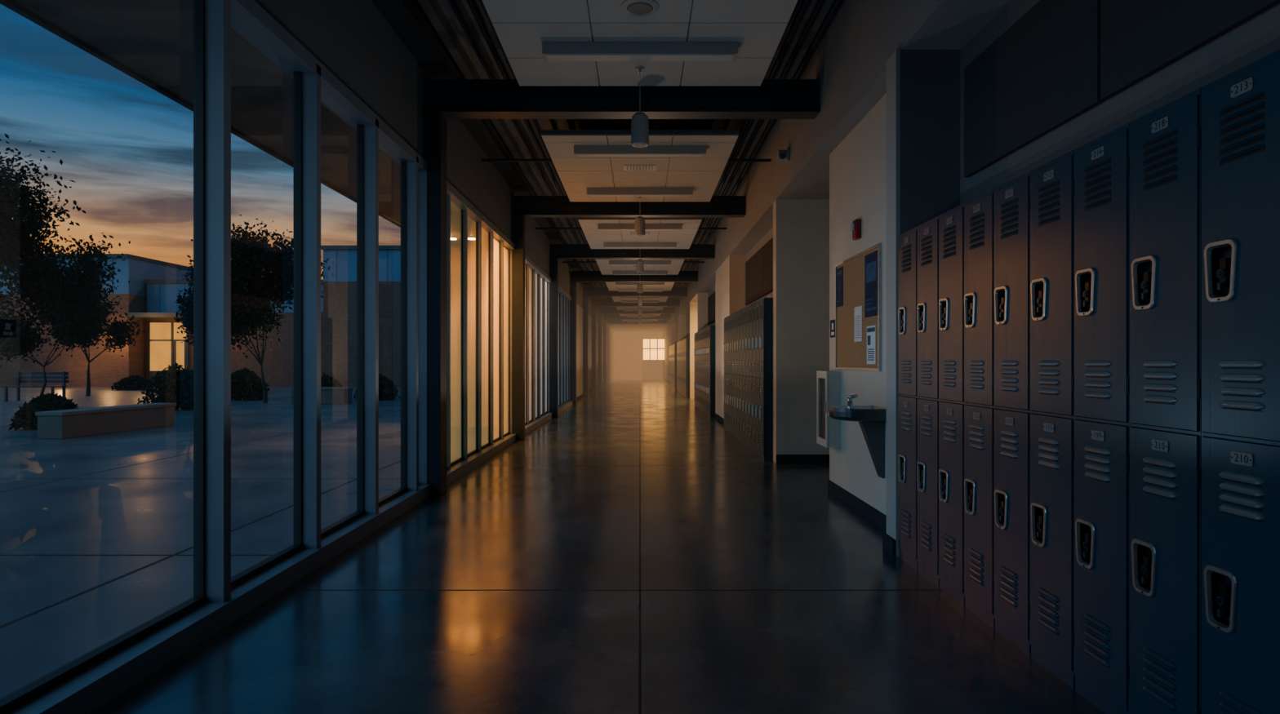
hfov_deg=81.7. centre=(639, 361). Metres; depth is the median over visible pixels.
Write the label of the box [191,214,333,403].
tree
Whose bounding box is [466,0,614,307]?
conduit pipe
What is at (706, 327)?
locker
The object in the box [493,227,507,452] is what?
window
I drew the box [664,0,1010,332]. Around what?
wall
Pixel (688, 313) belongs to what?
wall
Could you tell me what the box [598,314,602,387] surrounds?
steel column
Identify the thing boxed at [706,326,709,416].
locker
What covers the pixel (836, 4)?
conduit pipe
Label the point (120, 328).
tree
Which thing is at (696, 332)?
locker
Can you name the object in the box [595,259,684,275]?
ceiling panel
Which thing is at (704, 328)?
locker
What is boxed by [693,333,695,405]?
locker
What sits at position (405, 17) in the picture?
beam
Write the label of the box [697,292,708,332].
wall
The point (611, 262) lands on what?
linear light
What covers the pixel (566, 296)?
window
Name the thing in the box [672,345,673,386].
locker
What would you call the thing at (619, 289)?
linear light
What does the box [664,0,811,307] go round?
conduit pipe
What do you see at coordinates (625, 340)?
wall
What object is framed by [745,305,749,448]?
locker
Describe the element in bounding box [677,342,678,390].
locker
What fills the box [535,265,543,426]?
window
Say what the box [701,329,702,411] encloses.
locker
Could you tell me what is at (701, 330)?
locker
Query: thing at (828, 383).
fire extinguisher cabinet
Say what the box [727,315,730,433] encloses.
locker
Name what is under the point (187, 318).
tree
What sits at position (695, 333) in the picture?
locker
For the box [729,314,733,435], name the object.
locker
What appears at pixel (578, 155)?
diffuser
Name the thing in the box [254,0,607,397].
wall
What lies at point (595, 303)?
ceiling beam
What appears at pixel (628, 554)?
floor
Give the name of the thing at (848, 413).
basin
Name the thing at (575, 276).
ceiling beam
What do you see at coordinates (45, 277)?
tree
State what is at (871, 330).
paper notice
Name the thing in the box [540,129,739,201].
ceiling panel
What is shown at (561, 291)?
window
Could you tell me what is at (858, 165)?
wall
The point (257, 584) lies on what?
window
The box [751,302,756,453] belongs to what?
locker
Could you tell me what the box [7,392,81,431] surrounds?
shrub
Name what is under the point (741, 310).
locker
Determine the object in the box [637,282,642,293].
pendant lamp
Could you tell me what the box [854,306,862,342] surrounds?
paper notice
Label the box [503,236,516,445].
window
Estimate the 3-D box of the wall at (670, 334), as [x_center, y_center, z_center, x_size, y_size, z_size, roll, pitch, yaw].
[1.855,-0.360,43.100,0.490,3.120,9.800,0,0,0]
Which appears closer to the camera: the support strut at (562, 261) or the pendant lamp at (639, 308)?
the support strut at (562, 261)
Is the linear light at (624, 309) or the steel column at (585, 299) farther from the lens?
the linear light at (624, 309)
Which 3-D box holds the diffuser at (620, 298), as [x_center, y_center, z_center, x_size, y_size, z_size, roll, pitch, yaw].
[0.000,-2.296,26.840,1.400,0.004,0.110,0,0,0]
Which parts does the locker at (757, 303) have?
handle, handle, door, door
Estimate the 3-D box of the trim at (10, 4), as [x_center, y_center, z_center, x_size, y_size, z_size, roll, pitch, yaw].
[-3.675,-2.275,11.000,0.050,0.410,26.000,0,0,0]
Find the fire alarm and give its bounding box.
[849,218,861,239]
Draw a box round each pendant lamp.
[631,86,648,147]
[635,216,644,236]
[636,259,643,273]
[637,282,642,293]
[637,297,642,306]
[638,307,641,314]
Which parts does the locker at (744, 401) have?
door, door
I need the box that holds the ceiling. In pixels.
[414,0,845,307]
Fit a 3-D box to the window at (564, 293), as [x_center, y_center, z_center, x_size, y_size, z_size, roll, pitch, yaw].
[-1.978,-0.290,18.722,0.205,2.980,0.773,0,0,0]
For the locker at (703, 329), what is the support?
on the floor
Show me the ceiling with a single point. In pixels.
(439, 14)
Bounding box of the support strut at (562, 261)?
[561,261,596,262]
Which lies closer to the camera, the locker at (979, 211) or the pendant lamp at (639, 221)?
the locker at (979, 211)
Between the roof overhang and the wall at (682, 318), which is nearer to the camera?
the roof overhang
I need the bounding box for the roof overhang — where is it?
[12,0,400,223]
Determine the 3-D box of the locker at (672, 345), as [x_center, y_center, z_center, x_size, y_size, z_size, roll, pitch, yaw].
[1.687,0.212,34.307,0.387,1.975,0.303,0,0,0]
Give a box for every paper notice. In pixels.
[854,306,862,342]
[866,324,875,364]
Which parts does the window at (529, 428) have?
glass pane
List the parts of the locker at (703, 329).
door, door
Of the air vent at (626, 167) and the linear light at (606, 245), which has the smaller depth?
the air vent at (626, 167)
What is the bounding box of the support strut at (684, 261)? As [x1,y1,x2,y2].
[683,261,704,262]
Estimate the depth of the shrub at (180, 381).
18.18 m
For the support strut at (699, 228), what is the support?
attached to the wall at (849, 64)
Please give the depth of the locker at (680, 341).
27.45 m
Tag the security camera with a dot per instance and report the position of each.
(782, 155)
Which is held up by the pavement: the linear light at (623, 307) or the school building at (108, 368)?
the school building at (108, 368)
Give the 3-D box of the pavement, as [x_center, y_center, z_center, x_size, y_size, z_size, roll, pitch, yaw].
[-46.050,1.277,39.000,87.900,0.145,102.000,0,0,0]
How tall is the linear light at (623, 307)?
0.094 m
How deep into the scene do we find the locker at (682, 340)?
26.39 m
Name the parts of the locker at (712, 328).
door, door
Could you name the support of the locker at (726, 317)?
on the floor
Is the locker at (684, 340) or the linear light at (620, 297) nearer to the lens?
the locker at (684, 340)
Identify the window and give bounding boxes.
[0,0,231,713]
[224,0,321,624]
[286,59,379,564]
[351,114,419,528]
[395,152,430,502]
[446,180,456,484]
[449,187,472,479]
[466,204,486,468]
[481,216,497,459]
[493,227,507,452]
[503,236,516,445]
[524,253,533,434]
[528,260,538,430]
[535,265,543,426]
[540,271,548,422]
[545,275,552,419]
[558,287,564,412]
[561,289,567,409]
[564,293,569,408]
[567,295,572,406]
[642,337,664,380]
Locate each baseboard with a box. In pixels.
[576,378,610,400]
[714,413,724,424]
[776,454,829,463]
[827,480,886,530]
[882,533,896,556]
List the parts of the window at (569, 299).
glass pane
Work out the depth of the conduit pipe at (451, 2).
6.95 m
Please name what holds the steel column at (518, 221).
on the floor
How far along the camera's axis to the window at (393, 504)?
6.28 m
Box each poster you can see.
[836,266,843,307]
[864,250,877,317]
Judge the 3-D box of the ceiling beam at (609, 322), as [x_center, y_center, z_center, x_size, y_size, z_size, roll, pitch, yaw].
[-0.163,-2.375,43.900,3.535,0.290,0.200,0,0,0]
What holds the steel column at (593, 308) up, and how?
on the floor
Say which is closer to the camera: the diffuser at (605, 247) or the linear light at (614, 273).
the diffuser at (605, 247)
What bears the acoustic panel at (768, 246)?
attached to the wall at (769, 235)
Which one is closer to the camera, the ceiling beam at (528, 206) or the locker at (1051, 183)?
the locker at (1051, 183)
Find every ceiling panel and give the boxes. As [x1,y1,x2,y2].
[481,0,798,86]
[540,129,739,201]
[577,217,702,248]
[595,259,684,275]
[605,282,674,290]
[612,297,667,302]
[616,306,663,310]
[619,314,660,315]
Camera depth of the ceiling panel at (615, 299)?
28.66 m
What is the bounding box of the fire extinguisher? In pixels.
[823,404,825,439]
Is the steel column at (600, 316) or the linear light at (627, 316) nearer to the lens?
the steel column at (600, 316)
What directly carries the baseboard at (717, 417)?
attached to the wall at (730, 277)
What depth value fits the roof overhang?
5.31 m
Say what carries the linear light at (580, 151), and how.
attached to the ceiling panel at (576, 175)
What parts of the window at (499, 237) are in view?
glass pane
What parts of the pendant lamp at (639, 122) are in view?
rod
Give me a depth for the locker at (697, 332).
19.28 m
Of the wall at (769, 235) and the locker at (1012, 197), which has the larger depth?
the wall at (769, 235)
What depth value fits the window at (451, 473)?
7.55 m
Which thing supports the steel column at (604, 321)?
on the floor
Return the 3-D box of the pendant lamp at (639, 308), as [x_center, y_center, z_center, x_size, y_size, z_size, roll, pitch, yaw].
[0.000,-2.299,29.750,0.156,0.802,0.156,0,0,0]
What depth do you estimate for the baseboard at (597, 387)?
25.09 m
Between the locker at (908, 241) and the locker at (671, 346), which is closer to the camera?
the locker at (908, 241)
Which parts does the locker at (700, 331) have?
door, door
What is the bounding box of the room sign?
[830,319,835,337]
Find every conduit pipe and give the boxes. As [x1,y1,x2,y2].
[447,0,612,307]
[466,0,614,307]
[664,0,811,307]
[666,0,824,307]
[669,0,843,307]
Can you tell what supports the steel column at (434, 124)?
on the floor
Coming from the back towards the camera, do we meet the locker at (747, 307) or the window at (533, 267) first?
the window at (533, 267)
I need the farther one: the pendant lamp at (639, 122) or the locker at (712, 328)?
the locker at (712, 328)
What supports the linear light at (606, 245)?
attached to the ceiling panel at (595, 237)
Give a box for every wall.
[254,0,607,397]
[609,324,664,380]
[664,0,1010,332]
[664,324,676,381]
[677,314,686,342]
[686,311,689,337]
[689,302,697,399]
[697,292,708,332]
[708,286,715,326]
[715,254,745,418]
[745,227,773,306]
[773,199,829,462]
[829,93,886,515]
[886,49,900,556]
[900,49,959,234]
[960,0,1279,204]
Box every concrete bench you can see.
[35,403,176,439]
[290,386,353,404]
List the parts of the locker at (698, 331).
door, door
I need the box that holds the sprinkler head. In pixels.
[635,66,644,74]
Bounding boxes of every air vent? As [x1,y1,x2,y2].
[623,164,656,171]
[629,231,650,235]
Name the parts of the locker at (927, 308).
handle, handle, number plate, number plate, door, door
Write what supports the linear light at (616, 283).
attached to the ceiling panel at (611, 286)
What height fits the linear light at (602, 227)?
0.094 m
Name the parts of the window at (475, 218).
glass pane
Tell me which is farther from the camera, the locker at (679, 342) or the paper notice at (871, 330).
the locker at (679, 342)
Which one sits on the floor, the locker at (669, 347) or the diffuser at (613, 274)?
the locker at (669, 347)
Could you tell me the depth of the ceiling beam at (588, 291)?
25.22 m
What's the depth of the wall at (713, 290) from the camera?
19.45 m
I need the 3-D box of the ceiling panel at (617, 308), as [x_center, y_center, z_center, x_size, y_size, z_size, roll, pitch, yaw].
[0.000,-2.420,32.695,2.100,0.060,3.250,0,0,0]
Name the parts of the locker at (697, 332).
door, door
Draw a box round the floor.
[89,380,1105,713]
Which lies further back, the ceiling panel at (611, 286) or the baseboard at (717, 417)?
the ceiling panel at (611, 286)
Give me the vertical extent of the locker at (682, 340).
1.975 m
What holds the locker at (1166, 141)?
on the floor
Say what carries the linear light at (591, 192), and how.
attached to the ceiling panel at (576, 175)
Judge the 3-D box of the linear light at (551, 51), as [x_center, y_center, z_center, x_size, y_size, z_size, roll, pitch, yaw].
[0.000,-2.341,5.590,1.460,0.094,0.140,0,0,0]
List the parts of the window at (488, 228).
glass pane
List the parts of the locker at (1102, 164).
handle, handle, number plate, number plate, door, door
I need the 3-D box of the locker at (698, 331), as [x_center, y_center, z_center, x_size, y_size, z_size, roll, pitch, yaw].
[1.684,0.212,19.012,0.391,1.975,0.303,0,0,0]
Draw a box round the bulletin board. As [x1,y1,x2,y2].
[835,243,881,371]
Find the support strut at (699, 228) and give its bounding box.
[697,227,726,229]
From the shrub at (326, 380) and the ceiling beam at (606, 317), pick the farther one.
the ceiling beam at (606, 317)
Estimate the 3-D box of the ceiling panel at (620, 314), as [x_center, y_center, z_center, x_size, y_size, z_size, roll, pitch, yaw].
[0.000,-2.420,37.345,2.100,0.060,3.250,0,0,0]
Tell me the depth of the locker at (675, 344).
32.02 m
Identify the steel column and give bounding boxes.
[422,112,446,496]
[511,215,524,440]
[549,258,558,417]
[569,281,576,404]
[582,296,588,396]
[591,306,595,391]
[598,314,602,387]
[603,320,606,384]
[607,324,609,382]
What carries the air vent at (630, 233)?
attached to the ceiling panel at (595, 237)
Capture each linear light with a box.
[542,41,737,61]
[573,145,706,157]
[586,187,693,196]
[597,223,682,231]
[603,242,676,248]
[608,260,671,265]
[612,271,667,275]
[615,282,664,285]
[617,288,662,291]
[619,297,660,298]
[621,300,658,302]
[622,306,657,307]
[623,308,656,311]
[625,314,654,315]
[626,315,653,317]
[627,320,652,322]
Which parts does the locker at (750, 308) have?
handle, handle, door, door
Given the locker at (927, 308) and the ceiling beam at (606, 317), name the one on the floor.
the locker at (927, 308)
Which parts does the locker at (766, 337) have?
handle, handle, door, door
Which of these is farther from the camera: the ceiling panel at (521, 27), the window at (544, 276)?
the window at (544, 276)
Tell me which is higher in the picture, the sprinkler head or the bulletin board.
the sprinkler head
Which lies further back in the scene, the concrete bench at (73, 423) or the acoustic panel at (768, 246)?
the concrete bench at (73, 423)
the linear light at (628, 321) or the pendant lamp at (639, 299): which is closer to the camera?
the pendant lamp at (639, 299)
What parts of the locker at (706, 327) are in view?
door, door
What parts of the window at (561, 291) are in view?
glass pane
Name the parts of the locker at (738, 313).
door, door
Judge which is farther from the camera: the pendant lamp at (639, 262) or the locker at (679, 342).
the locker at (679, 342)
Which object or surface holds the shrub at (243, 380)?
on the pavement
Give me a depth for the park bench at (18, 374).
22.75 m
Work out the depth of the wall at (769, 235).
11.59 m
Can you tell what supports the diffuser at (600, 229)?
attached to the linear light at (602, 227)
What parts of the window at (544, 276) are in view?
glass pane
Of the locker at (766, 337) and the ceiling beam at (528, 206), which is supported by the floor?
the locker at (766, 337)
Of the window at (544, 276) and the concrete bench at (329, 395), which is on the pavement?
the concrete bench at (329, 395)
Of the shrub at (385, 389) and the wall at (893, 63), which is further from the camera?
the shrub at (385, 389)
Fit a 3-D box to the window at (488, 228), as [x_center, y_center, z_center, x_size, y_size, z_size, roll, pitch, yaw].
[-1.978,-0.290,9.422,0.205,2.980,0.773,0,0,0]
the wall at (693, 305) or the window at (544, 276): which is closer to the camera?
the window at (544, 276)
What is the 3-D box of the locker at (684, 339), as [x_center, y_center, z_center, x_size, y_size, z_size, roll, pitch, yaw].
[1.687,0.212,25.392,0.387,1.975,0.303,0,0,0]
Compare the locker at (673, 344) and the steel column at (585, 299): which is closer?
the steel column at (585, 299)
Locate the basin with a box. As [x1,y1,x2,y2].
[828,405,886,422]
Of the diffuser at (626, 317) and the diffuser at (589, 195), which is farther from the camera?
the diffuser at (626, 317)
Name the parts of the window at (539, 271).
glass pane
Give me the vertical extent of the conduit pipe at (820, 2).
0.044 m
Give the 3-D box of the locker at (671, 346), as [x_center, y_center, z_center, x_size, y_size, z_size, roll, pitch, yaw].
[1.687,0.212,35.222,0.387,1.975,0.303,0,0,0]
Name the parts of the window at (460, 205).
glass pane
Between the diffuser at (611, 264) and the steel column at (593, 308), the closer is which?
the diffuser at (611, 264)
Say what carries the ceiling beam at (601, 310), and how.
on the steel column at (600, 316)
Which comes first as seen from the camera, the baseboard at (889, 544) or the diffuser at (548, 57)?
the baseboard at (889, 544)
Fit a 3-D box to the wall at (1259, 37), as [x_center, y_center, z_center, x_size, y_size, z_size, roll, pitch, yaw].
[2.035,-0.360,1.775,0.130,3.120,5.550,0,0,0]
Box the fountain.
[827,394,886,478]
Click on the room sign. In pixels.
(832, 322)
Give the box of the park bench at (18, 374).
[1,371,68,401]
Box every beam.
[371,0,605,307]
[423,79,819,119]
[513,195,745,217]
[550,244,714,259]
[570,271,697,282]
[583,287,687,297]
[591,299,679,306]
[598,307,674,314]
[603,314,670,319]
[607,320,666,324]
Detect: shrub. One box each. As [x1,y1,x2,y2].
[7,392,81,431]
[111,374,154,390]
[137,362,193,410]
[231,367,268,400]
[320,372,342,386]
[352,373,400,400]
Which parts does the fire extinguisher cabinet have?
door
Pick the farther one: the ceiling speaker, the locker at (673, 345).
the locker at (673, 345)
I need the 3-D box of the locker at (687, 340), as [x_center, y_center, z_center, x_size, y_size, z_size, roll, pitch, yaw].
[1.687,0.212,24.172,0.387,1.975,0.303,0,0,0]
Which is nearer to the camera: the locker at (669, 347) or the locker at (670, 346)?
the locker at (670, 346)
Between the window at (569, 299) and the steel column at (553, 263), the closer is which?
the steel column at (553, 263)
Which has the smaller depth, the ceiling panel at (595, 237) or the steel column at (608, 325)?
the ceiling panel at (595, 237)
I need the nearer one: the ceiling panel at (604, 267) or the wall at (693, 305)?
the ceiling panel at (604, 267)
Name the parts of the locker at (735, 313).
door, door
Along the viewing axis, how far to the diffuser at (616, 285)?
22.22 m
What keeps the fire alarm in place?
attached to the wall at (858, 165)
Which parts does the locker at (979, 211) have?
handle, handle, number plate, number plate, door, door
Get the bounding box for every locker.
[669,346,670,384]
[670,346,671,384]
[671,345,672,386]
[671,346,671,385]
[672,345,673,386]
[673,344,674,386]
[674,343,676,389]
[676,342,677,389]
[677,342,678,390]
[678,342,679,391]
[679,342,679,391]
[680,341,680,392]
[680,341,681,392]
[681,339,683,395]
[682,340,683,394]
[683,338,684,396]
[684,337,686,398]
[684,339,684,395]
[685,337,689,398]
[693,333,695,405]
[694,333,696,406]
[695,332,697,406]
[696,332,697,407]
[697,331,698,408]
[698,330,700,409]
[699,330,701,409]
[700,329,702,410]
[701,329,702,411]
[702,328,704,413]
[703,328,705,413]
[704,327,706,414]
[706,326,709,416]
[706,327,707,415]
[708,325,715,417]
[723,317,726,430]
[725,316,728,431]
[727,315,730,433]
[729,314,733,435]
[732,313,735,437]
[734,311,737,439]
[737,310,740,441]
[739,308,742,443]
[742,306,746,445]
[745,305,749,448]
[748,303,752,451]
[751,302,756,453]
[755,300,759,457]
[759,297,773,460]
[897,226,918,571]
[916,215,939,587]
[938,203,964,606]
[964,188,995,629]
[994,171,1031,656]
[1030,149,1075,689]
[1074,122,1129,713]
[1129,87,1201,713]
[1201,48,1279,713]
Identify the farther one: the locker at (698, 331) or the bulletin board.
the locker at (698, 331)
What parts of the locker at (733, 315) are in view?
door, door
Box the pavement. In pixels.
[0,386,400,698]
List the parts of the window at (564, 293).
glass pane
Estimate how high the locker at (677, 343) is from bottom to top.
1.975 m
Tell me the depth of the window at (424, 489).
6.59 m
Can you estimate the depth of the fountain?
5.31 m
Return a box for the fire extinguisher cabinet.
[816,370,840,448]
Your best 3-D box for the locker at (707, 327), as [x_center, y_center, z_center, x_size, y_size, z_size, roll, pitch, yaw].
[1.684,0.212,16.573,0.391,1.975,0.303,0,0,0]
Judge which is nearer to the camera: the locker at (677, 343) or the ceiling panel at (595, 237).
the ceiling panel at (595, 237)
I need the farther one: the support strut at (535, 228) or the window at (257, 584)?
the support strut at (535, 228)
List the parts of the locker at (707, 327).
door, door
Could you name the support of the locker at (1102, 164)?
on the floor
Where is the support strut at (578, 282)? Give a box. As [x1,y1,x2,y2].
[577,282,605,283]
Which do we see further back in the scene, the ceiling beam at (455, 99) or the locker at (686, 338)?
the locker at (686, 338)
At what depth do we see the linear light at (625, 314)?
36.11 m
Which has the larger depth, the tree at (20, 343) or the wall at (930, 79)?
the tree at (20, 343)
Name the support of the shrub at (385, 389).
on the pavement
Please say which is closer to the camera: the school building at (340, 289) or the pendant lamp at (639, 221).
the pendant lamp at (639, 221)
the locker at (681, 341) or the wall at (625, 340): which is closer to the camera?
the locker at (681, 341)
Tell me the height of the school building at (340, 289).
6.680 m
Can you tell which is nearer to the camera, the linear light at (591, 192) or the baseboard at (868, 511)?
the baseboard at (868, 511)
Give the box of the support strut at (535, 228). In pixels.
[535,227,582,229]
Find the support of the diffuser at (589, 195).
attached to the linear light at (591, 192)
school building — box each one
[0,253,191,386]
[127,280,323,386]
[320,245,400,386]
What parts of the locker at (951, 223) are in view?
handle, handle, number plate, number plate, door, door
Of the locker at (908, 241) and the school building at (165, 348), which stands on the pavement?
the school building at (165, 348)
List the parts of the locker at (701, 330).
door, door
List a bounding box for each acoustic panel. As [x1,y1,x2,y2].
[707,291,715,324]
[745,246,764,305]
[763,237,773,295]
[964,0,1103,177]
[1100,0,1279,99]
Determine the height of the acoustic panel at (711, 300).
0.750 m
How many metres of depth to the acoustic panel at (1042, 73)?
3.64 m
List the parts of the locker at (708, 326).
door, door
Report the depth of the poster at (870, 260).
5.58 m
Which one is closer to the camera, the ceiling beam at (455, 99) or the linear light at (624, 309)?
the ceiling beam at (455, 99)
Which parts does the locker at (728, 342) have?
door, door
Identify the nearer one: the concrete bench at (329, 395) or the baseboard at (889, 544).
the baseboard at (889, 544)
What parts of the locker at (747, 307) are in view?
door, door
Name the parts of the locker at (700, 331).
door, door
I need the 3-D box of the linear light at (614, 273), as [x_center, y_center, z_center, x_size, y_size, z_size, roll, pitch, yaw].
[0.000,-2.341,19.540,1.460,0.094,0.140,0,0,0]
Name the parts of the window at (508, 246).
glass pane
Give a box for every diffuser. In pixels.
[546,54,733,61]
[577,154,702,157]
[589,195,690,196]
[600,229,679,231]
[604,247,675,248]
[610,264,669,265]
[613,274,666,275]
[616,284,663,285]
[620,297,659,298]
[626,316,653,317]
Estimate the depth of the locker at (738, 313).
11.28 m
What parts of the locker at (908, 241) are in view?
handle, handle, number plate, number plate, door, door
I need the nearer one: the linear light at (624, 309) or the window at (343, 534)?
the window at (343, 534)
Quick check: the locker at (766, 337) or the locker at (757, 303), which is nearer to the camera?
the locker at (766, 337)
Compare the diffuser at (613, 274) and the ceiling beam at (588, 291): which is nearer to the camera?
the diffuser at (613, 274)
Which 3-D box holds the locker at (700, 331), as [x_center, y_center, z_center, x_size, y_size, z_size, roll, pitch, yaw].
[1.684,0.212,18.402,0.391,1.975,0.303,0,0,0]
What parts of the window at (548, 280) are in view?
glass pane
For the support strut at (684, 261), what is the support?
attached to the wall at (849, 64)
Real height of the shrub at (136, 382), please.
0.694 m
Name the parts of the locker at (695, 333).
door, door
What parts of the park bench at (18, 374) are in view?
seat, backrest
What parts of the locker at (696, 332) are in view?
door, door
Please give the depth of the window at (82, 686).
3.36 m
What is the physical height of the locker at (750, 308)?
1.975 m
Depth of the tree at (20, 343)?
17.68 m
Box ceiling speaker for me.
[620,0,659,16]
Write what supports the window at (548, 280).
in the wall at (352, 39)
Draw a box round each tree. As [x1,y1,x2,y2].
[0,133,130,348]
[0,280,115,396]
[26,275,145,395]
[173,255,239,346]
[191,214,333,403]
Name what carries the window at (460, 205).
in the wall at (352, 39)
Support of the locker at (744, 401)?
on the floor
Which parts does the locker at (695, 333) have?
door, door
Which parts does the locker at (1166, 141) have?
handle, handle, number plate, number plate, door, door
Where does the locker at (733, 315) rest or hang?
on the floor
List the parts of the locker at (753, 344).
handle, handle, door, door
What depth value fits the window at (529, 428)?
12.94 m
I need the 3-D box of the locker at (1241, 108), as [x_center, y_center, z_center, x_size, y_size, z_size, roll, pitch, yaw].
[1.764,0.212,1.938,0.391,1.975,0.303,0,0,0]
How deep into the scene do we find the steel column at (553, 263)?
15.90 m
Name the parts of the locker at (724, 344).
door, door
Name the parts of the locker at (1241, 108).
handle, handle, door, door, number plate, number plate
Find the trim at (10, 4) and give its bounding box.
[0,0,400,227]
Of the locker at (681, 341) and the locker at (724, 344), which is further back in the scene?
the locker at (681, 341)
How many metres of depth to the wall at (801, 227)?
8.75 m
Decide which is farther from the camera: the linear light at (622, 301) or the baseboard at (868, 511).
the linear light at (622, 301)
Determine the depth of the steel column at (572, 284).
20.55 m
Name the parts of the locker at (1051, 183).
handle, handle, number plate, number plate, door, door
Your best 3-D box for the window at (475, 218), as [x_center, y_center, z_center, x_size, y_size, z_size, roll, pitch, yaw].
[-1.978,-0.290,8.683,0.205,2.980,0.773,0,0,0]
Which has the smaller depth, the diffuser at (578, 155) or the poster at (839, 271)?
the poster at (839, 271)
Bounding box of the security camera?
[777,147,789,163]
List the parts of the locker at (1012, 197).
handle, handle, number plate, number plate, door, door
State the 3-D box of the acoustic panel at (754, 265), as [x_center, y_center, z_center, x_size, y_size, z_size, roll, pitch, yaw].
[1.881,-1.375,12.160,0.031,0.750,1.880,0,0,0]
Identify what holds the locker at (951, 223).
on the floor
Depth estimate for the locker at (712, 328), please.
15.81 m
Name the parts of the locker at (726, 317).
door, door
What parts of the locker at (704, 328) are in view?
door, door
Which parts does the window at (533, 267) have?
glass pane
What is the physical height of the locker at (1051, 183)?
1.975 m
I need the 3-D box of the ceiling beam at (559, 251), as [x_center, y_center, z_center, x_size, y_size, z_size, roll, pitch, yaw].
[-0.163,-2.375,16.000,3.535,0.290,0.200,0,0,0]
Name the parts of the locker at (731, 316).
door, door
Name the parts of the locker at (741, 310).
door, door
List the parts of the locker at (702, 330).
door, door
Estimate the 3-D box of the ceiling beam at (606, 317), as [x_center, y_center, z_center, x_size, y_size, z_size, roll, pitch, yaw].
[-0.163,-2.375,39.250,3.535,0.290,0.200,0,0,0]
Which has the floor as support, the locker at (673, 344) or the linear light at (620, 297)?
the locker at (673, 344)
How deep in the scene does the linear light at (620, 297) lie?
26.77 m
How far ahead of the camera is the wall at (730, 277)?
14.23 m
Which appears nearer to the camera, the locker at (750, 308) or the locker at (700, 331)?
the locker at (750, 308)
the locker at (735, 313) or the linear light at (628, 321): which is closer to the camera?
the locker at (735, 313)
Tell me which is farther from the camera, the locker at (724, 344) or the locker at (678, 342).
the locker at (678, 342)
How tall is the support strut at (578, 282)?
0.036 m
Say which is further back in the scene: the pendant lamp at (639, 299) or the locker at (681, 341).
the locker at (681, 341)
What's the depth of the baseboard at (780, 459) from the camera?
8.74 m

